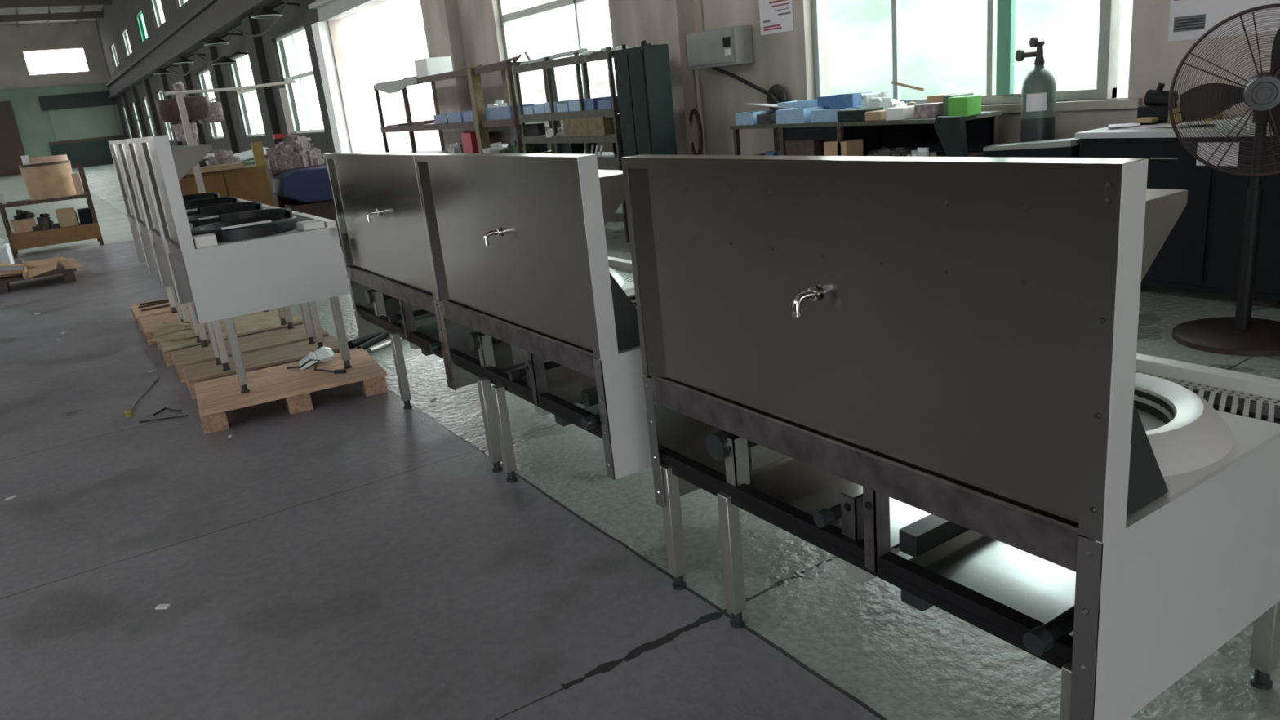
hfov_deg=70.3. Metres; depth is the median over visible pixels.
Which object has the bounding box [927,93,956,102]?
carton
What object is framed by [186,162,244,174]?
countertop
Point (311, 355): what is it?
plastic bag
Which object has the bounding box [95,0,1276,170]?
wall
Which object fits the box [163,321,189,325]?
stick
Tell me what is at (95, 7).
ceiling
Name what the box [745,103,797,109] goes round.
sheet
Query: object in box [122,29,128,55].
window
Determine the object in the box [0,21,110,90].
wall
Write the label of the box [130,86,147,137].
trim
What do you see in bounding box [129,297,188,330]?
pallet
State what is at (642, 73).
locker
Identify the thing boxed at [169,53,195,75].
cable
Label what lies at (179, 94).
stand
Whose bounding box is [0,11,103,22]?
trim
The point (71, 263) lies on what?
cardboard sheet
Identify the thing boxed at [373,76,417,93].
cloth
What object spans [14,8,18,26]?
trim
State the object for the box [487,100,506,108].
small parts
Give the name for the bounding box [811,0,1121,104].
window
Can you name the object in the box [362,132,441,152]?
ground
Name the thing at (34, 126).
wall
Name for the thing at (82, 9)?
trim
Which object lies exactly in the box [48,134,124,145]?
trim
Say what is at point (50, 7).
trim
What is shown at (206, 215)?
stove
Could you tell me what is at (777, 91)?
disc
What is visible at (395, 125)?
bar
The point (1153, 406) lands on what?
burner
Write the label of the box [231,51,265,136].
window
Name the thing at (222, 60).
wall lamp
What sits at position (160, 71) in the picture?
wall lamp
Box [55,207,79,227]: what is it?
carton
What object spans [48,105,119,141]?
door
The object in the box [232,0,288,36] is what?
cable
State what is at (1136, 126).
paper sheet
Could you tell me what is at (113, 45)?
window
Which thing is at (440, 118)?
crate
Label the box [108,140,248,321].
stove
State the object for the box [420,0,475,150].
pillar
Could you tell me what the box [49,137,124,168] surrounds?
trim
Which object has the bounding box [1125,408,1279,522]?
countertop
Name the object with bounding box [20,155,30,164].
card
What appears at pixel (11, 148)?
door
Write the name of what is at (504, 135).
carton
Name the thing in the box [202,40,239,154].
trim
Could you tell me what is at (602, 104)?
bin
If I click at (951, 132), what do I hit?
tarp
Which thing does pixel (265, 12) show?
wall lamp
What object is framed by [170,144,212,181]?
shelf
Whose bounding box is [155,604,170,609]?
paper scrap
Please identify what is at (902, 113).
carton
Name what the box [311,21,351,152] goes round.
trim
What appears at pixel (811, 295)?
faucet
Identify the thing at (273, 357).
pallet
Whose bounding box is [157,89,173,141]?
window
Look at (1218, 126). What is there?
small parts
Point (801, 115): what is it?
tub
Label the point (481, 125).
storage rack
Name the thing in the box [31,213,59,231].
scrap
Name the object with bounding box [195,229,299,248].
countertop
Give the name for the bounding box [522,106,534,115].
bin
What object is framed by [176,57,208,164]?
trim
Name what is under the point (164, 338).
stick
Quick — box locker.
[613,40,677,156]
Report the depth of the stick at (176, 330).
7.04 m
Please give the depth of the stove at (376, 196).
4.84 m
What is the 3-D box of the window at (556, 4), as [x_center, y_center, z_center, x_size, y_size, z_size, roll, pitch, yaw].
[-1.158,-4.554,12.504,0.060,2.550,3.250,-16,19,-30]
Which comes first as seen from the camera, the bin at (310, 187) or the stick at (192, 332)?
the stick at (192, 332)
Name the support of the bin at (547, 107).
on the storage rack at (606, 158)
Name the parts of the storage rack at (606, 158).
post, post, post, post, post, post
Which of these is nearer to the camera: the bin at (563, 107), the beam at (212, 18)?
the bin at (563, 107)
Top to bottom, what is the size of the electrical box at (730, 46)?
0.360 m
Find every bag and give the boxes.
[298,351,323,370]
[860,81,924,109]
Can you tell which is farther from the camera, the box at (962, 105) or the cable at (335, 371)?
the box at (962, 105)
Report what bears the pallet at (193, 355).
on the floor
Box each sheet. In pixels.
[0,264,36,266]
[0,268,23,276]
[0,270,28,274]
[21,257,64,267]
[22,259,57,279]
[55,255,83,269]
[204,146,268,164]
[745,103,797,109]
[1107,122,1140,128]
[1120,124,1164,129]
[1138,123,1201,127]
[1176,120,1217,124]
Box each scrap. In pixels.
[4,494,17,500]
[13,208,35,219]
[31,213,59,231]
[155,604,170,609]
[582,44,632,56]
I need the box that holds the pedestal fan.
[1168,3,1279,356]
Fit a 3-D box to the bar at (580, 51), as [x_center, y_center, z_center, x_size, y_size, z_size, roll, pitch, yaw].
[-1.027,-3.481,10.475,0.078,0.088,1.503,-17,20,-32]
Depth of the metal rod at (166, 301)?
8.31 m
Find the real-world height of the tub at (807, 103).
0.170 m
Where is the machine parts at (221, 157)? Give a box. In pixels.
[208,149,240,165]
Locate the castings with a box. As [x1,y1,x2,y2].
[265,133,324,169]
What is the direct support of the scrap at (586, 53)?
on the storage rack at (606, 158)
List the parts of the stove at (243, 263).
panel, rail, panel, leg, leg, panel, leg, rail, leg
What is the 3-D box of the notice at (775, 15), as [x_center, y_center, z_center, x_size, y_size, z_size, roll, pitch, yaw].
[1.294,-3.476,8.707,0.006,0.650,0.470,-16,19,-30]
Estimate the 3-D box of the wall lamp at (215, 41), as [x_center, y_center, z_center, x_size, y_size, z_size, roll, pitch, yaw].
[-12.542,-9.681,27.374,1.164,0.320,0.720,-16,19,-30]
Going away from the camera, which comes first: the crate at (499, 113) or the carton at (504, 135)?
the crate at (499, 113)
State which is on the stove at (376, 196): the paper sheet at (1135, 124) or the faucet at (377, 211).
the faucet at (377, 211)
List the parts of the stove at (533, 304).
leg, panel, leg, panel, rail, rail, panel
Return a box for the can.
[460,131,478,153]
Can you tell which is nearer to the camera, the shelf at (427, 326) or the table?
the shelf at (427, 326)
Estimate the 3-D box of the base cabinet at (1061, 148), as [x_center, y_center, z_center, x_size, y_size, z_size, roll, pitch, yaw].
[2.742,-1.030,6.338,0.220,1.000,0.660,-16,19,-30]
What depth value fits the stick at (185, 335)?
6.76 m
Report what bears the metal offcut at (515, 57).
on the storage rack at (481, 125)
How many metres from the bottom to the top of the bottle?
0.120 m
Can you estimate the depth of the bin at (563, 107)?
10.42 m
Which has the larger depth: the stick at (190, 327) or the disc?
the disc
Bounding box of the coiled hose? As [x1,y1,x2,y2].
[688,108,703,155]
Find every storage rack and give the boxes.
[373,59,552,154]
[511,43,651,242]
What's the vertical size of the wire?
0.010 m
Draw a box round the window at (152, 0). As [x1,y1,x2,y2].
[151,0,159,27]
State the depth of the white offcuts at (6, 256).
13.35 m
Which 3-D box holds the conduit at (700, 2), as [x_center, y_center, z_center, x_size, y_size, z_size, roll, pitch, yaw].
[0.560,-4.446,9.235,0.042,2.120,0.042,-16,19,-30]
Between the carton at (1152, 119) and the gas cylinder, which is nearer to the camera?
the carton at (1152, 119)
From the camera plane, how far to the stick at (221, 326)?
6.75 m
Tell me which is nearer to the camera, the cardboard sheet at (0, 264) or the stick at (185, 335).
the stick at (185, 335)
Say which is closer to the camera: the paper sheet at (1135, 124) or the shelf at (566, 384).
the shelf at (566, 384)
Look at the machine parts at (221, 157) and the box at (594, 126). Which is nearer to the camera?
the box at (594, 126)
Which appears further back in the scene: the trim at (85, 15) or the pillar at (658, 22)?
the trim at (85, 15)
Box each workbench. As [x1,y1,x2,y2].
[240,158,266,165]
[1075,122,1279,301]
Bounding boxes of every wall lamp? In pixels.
[152,65,177,74]
[173,53,205,64]
[204,32,243,45]
[212,52,248,65]
[250,1,299,18]
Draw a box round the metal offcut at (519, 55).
[512,53,521,62]
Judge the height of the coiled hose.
0.536 m
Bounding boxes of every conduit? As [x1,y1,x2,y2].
[694,69,706,155]
[698,0,705,31]
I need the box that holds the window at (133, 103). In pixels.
[133,102,142,137]
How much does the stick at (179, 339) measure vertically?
0.019 m
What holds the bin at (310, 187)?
on the floor
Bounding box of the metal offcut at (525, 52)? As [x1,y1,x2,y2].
[524,51,531,60]
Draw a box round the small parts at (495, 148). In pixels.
[482,142,509,153]
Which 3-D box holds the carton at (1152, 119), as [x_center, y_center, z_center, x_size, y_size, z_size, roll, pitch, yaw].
[3.222,-1.524,5.774,0.080,0.030,0.100,-16,19,-30]
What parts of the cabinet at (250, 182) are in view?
door, door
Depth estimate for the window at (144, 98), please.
53.58 m
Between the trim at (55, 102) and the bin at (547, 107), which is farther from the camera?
the trim at (55, 102)
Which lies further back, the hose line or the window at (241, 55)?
the window at (241, 55)
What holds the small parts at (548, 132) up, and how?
on the storage rack at (606, 158)
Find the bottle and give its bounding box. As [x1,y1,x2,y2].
[906,101,915,106]
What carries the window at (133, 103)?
in the wall at (785, 60)
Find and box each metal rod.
[137,300,168,308]
[139,297,174,305]
[140,304,176,311]
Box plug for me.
[123,408,133,417]
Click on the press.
(198, 108)
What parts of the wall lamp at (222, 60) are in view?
lamp shade, arm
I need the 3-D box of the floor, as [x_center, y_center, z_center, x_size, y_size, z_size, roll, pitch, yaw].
[-20.868,-4.964,29.605,15.600,0.200,87.000,-16,19,-30]
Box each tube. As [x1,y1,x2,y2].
[590,145,594,154]
[595,145,598,155]
[599,145,603,155]
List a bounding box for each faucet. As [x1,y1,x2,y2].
[366,208,379,222]
[483,227,500,245]
[791,286,818,317]
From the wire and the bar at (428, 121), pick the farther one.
the bar at (428, 121)
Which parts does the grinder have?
knob, motor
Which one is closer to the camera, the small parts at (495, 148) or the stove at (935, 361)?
the stove at (935, 361)
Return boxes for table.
[729,111,1002,156]
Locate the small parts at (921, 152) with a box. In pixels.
[906,147,936,156]
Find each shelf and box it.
[0,163,103,258]
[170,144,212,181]
[400,315,439,342]
[503,359,599,414]
[598,169,625,226]
[724,456,1075,636]
[1140,188,1187,282]
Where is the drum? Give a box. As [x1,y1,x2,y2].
[551,142,598,154]
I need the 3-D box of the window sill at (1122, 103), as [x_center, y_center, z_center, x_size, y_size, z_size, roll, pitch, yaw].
[2.492,-2.048,7.470,0.150,0.060,3.300,-16,19,-30]
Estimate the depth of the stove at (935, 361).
1.94 m
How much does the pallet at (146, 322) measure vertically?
0.130 m
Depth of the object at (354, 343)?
6.61 m
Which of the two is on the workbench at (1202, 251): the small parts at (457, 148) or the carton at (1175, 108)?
the carton at (1175, 108)
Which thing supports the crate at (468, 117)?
on the storage rack at (481, 125)
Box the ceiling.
[0,4,103,25]
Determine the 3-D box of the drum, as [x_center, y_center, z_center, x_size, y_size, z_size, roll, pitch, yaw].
[-0.784,-2.532,10.797,0.350,0.200,0.500,-16,19,-30]
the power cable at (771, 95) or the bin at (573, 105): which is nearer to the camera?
the power cable at (771, 95)
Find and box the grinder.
[1137,82,1177,124]
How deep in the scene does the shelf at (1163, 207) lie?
1.56 m
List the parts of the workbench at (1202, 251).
door, handle, door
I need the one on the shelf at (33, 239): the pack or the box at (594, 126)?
the pack
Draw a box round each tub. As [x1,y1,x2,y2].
[735,110,773,125]
[756,111,776,124]
[775,106,824,124]
[777,99,817,110]
[810,106,862,122]
[817,92,872,109]
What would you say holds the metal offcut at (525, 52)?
on the storage rack at (481, 125)
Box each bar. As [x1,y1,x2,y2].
[386,124,398,127]
[397,123,423,126]
[411,120,429,125]
[422,120,434,124]
[520,48,587,65]
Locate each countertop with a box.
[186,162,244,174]
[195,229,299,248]
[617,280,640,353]
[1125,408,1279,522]
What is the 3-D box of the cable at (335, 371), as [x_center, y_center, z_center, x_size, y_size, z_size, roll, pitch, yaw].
[-1.961,0.024,5.586,0.475,0.071,0.130,3,19,28]
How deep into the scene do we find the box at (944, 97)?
6.81 m
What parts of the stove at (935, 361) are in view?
leg, panel, leg, rail, panel, leg, panel, rail, leg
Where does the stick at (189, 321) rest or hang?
on the pallet at (259, 322)
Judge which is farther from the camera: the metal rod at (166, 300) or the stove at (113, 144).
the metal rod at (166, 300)
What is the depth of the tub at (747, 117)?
8.46 m
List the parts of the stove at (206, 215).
panel, rail, panel, panel, leg, leg, rail, leg, leg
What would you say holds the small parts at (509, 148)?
on the storage rack at (481, 125)
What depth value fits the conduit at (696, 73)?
9.87 m
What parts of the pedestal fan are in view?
blade, motor, blade, blade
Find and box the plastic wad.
[314,346,334,362]
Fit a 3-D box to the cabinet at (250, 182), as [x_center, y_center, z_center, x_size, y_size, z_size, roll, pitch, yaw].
[-5.116,-1.941,11.236,1.020,1.370,0.670,-15,19,-29]
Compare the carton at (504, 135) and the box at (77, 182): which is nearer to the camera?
the carton at (504, 135)
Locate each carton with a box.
[9,217,35,233]
[18,154,76,199]
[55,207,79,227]
[488,126,515,145]
[519,123,547,151]
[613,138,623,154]
[823,138,863,155]
[865,109,885,120]
[885,105,914,120]
[914,102,942,118]
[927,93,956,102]
[1136,116,1158,123]
[1167,107,1222,124]
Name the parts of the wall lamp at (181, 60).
lamp shade, arm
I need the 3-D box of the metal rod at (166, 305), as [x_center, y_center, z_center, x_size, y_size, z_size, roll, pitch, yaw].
[-4.297,-0.479,8.167,0.340,0.019,0.019,-16,19,-30]
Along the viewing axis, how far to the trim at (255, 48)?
26.41 m
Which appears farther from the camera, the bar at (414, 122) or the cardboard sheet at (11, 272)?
the bar at (414, 122)
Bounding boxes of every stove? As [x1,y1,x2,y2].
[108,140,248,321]
[116,138,287,342]
[126,137,315,364]
[139,134,351,393]
[324,152,451,409]
[413,152,652,483]
[621,154,1279,719]
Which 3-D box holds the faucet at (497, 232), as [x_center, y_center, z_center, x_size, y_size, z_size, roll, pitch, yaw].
[-0.577,-0.478,3.525,0.075,0.058,0.034,-16,19,-30]
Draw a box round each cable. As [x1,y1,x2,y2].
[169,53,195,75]
[195,32,232,62]
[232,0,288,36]
[286,359,346,373]
[711,66,778,104]
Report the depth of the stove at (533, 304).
3.43 m
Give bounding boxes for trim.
[0,0,111,8]
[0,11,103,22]
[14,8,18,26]
[38,90,115,111]
[46,6,52,25]
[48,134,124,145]
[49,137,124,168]
[75,5,84,24]
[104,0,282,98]
[120,92,137,137]
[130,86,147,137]
[142,79,162,135]
[157,74,182,146]
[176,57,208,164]
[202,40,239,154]
[240,15,282,148]
[307,0,376,22]
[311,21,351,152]
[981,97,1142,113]
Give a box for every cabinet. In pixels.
[178,141,275,206]
[982,137,1079,157]
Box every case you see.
[413,56,453,77]
[837,106,883,122]
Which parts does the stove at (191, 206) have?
panel, rail, panel, panel, leg, leg, rail, leg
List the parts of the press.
motor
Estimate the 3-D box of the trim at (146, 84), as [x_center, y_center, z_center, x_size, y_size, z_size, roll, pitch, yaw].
[-26.537,-13.334,49.636,0.220,5.400,1.000,-16,19,-30]
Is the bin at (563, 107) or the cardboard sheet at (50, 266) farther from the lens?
the cardboard sheet at (50, 266)
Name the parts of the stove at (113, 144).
panel, rail, panel, panel, leg, leg, rail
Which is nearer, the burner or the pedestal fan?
the burner
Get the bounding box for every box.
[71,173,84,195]
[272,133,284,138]
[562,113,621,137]
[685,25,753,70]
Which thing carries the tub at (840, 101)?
on the table
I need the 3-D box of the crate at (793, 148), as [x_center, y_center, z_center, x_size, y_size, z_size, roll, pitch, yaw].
[1.515,-1.881,8.016,0.300,0.160,0.360,-16,19,-30]
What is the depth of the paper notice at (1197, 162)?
5.17 m
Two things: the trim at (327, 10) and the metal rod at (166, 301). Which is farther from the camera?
the trim at (327, 10)
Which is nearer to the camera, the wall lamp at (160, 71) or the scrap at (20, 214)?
the scrap at (20, 214)
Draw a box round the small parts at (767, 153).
[764,151,780,155]
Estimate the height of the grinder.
0.257 m
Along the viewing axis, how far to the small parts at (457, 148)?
13.53 m
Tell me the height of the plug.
0.045 m
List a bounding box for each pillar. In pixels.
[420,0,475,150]
[634,0,702,155]
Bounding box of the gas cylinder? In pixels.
[1014,36,1056,142]
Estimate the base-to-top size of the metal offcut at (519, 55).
0.085 m
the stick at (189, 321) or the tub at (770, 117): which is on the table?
the tub at (770, 117)
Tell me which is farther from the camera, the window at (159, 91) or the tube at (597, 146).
the window at (159, 91)
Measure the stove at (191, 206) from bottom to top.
1.475 m
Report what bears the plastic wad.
on the pallet at (215, 397)
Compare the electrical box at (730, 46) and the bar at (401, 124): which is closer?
the electrical box at (730, 46)
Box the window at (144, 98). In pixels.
[143,97,154,136]
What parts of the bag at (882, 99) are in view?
brush handle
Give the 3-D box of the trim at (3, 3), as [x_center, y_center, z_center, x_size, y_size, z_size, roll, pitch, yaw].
[-38.144,-19.787,50.758,15.300,0.430,0.200,-16,19,-30]
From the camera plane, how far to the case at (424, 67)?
13.56 m
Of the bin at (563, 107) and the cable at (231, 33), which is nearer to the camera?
the bin at (563, 107)
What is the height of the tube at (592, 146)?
0.113 m
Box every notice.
[759,0,793,35]
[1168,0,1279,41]
[1195,142,1239,165]
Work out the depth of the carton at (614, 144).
10.30 m
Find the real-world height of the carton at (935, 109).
0.100 m
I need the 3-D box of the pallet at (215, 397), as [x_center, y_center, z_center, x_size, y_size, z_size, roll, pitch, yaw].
[-2.124,0.168,5.529,1.030,0.130,0.720,-14,18,-25]
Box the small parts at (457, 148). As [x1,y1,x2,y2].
[447,142,463,153]
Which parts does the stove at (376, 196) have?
panel, rail, panel, leg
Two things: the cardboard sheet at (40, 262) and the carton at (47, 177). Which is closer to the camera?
the cardboard sheet at (40, 262)
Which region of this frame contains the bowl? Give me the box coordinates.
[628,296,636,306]
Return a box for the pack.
[0,193,6,204]
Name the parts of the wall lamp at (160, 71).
lamp shade, arm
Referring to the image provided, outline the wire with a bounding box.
[139,407,188,422]
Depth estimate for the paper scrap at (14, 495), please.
4.40 m
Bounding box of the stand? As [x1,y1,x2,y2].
[164,80,296,193]
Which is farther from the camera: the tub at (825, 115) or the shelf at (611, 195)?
the tub at (825, 115)
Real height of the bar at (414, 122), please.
0.058 m
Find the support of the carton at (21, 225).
on the shelf at (33, 239)
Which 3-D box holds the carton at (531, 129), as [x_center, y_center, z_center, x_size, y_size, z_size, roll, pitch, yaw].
[-1.451,-2.957,12.091,0.100,0.360,0.700,-16,19,-30]
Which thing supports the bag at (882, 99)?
on the table
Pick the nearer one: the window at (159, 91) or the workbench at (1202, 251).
the workbench at (1202, 251)
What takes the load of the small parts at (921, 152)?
on the table
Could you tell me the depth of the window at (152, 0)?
42.11 m
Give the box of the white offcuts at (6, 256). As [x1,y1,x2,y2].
[0,238,14,266]
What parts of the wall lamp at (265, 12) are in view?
lamp shade, arm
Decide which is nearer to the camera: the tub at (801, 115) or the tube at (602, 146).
the tub at (801, 115)
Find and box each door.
[0,101,25,176]
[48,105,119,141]
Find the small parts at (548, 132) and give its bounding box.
[545,125,564,137]
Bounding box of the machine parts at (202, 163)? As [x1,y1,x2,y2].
[199,160,206,167]
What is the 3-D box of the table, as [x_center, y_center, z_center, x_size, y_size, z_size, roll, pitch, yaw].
[1.843,-1.488,7.879,0.580,1.165,2.530,-16,19,-30]
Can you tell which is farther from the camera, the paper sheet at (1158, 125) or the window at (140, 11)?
the window at (140, 11)
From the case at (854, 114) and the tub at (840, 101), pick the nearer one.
the case at (854, 114)
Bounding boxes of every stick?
[147,334,191,342]
[150,320,191,328]
[155,325,192,337]
[155,329,193,342]
[158,331,194,337]
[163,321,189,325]
[170,333,208,341]
[175,324,206,331]
[188,325,225,337]
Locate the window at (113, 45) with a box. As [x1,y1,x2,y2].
[111,44,116,66]
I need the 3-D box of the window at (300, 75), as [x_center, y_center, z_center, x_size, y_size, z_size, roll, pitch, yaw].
[-8.922,-7.307,23.978,0.060,2.550,3.600,-16,19,-30]
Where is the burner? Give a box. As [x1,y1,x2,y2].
[1133,389,1173,424]
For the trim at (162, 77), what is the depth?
43.50 m
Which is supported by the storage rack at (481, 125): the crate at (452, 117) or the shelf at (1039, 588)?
the crate at (452, 117)
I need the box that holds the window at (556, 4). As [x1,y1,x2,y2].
[497,0,588,125]
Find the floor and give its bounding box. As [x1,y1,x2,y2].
[0,163,1279,719]
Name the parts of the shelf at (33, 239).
post, post, rail, post, post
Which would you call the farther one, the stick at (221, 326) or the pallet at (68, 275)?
the pallet at (68, 275)
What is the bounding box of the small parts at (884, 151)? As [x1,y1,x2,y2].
[867,146,915,156]
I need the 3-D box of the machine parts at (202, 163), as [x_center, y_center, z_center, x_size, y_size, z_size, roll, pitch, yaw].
[-5.462,-2.384,10.967,0.348,0.136,0.334,-1,17,17]
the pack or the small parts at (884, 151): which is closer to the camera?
the small parts at (884, 151)
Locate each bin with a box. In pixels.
[272,165,342,246]
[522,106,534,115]
[533,103,545,114]
[544,99,578,113]
[555,102,568,112]
[568,100,580,111]
[582,95,617,110]
[597,97,618,109]
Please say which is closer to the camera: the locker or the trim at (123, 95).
the locker
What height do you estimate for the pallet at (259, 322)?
0.135 m
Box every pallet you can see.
[0,264,76,293]
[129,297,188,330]
[138,309,191,345]
[154,308,303,365]
[170,324,328,382]
[182,335,340,399]
[194,347,387,434]
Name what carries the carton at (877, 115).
on the table
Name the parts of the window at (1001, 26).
green sash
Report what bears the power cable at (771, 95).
hanging from the electrical box at (730, 46)
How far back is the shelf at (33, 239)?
14.49 m
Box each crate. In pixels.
[76,207,93,224]
[267,164,326,208]
[433,113,448,124]
[447,111,472,123]
[462,111,487,121]
[485,103,534,120]
[785,140,830,155]
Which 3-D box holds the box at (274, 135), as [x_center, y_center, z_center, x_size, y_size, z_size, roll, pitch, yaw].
[-4.760,-2.943,11.952,0.120,0.060,0.100,-16,19,-30]
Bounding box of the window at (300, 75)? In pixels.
[275,26,324,133]
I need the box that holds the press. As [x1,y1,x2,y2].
[155,83,224,159]
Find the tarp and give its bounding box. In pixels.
[933,115,968,156]
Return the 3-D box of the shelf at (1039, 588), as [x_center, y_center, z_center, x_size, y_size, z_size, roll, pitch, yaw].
[0.908,0.464,2.626,0.720,0.025,1.427,-16,19,-30]
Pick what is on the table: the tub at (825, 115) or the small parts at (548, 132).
the tub at (825, 115)
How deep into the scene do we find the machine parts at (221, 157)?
11.13 m
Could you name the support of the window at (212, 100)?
in the wall at (785, 60)
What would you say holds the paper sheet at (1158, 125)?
on the workbench at (1202, 251)
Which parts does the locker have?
door, door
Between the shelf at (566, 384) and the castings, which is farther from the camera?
the castings
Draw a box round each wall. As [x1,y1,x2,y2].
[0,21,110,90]
[0,82,125,158]
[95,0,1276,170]
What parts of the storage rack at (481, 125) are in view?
post, post, post, post, post, post, post, post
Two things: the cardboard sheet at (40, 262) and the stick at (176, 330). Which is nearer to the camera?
the stick at (176, 330)
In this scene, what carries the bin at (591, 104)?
on the storage rack at (606, 158)
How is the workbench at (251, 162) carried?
on the floor
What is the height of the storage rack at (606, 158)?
2.030 m
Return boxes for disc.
[766,84,786,111]
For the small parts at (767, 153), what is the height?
0.051 m
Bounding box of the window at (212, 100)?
[198,69,223,138]
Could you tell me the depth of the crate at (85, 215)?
14.72 m
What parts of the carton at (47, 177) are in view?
lid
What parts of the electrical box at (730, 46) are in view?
door, switch handle, label plate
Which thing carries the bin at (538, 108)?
on the storage rack at (606, 158)
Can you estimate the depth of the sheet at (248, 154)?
13.22 m
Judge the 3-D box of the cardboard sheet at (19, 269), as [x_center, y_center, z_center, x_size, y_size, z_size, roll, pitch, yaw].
[-7.899,-1.057,11.007,0.799,0.164,0.502,-21,22,-41]
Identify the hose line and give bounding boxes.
[131,377,159,410]
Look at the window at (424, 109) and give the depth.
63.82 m
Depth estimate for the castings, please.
11.99 m
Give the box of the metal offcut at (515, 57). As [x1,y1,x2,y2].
[494,56,518,63]
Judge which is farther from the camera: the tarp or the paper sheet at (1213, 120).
the tarp
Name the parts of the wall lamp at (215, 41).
lamp shade, arm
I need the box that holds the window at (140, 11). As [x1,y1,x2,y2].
[136,9,143,41]
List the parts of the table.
leg, leg, leg, leg, leg, leg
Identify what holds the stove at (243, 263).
on the pallet at (215, 397)
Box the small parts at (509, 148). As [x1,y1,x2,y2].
[497,140,535,153]
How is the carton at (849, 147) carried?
on the table
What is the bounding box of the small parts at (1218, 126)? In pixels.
[1216,115,1271,131]

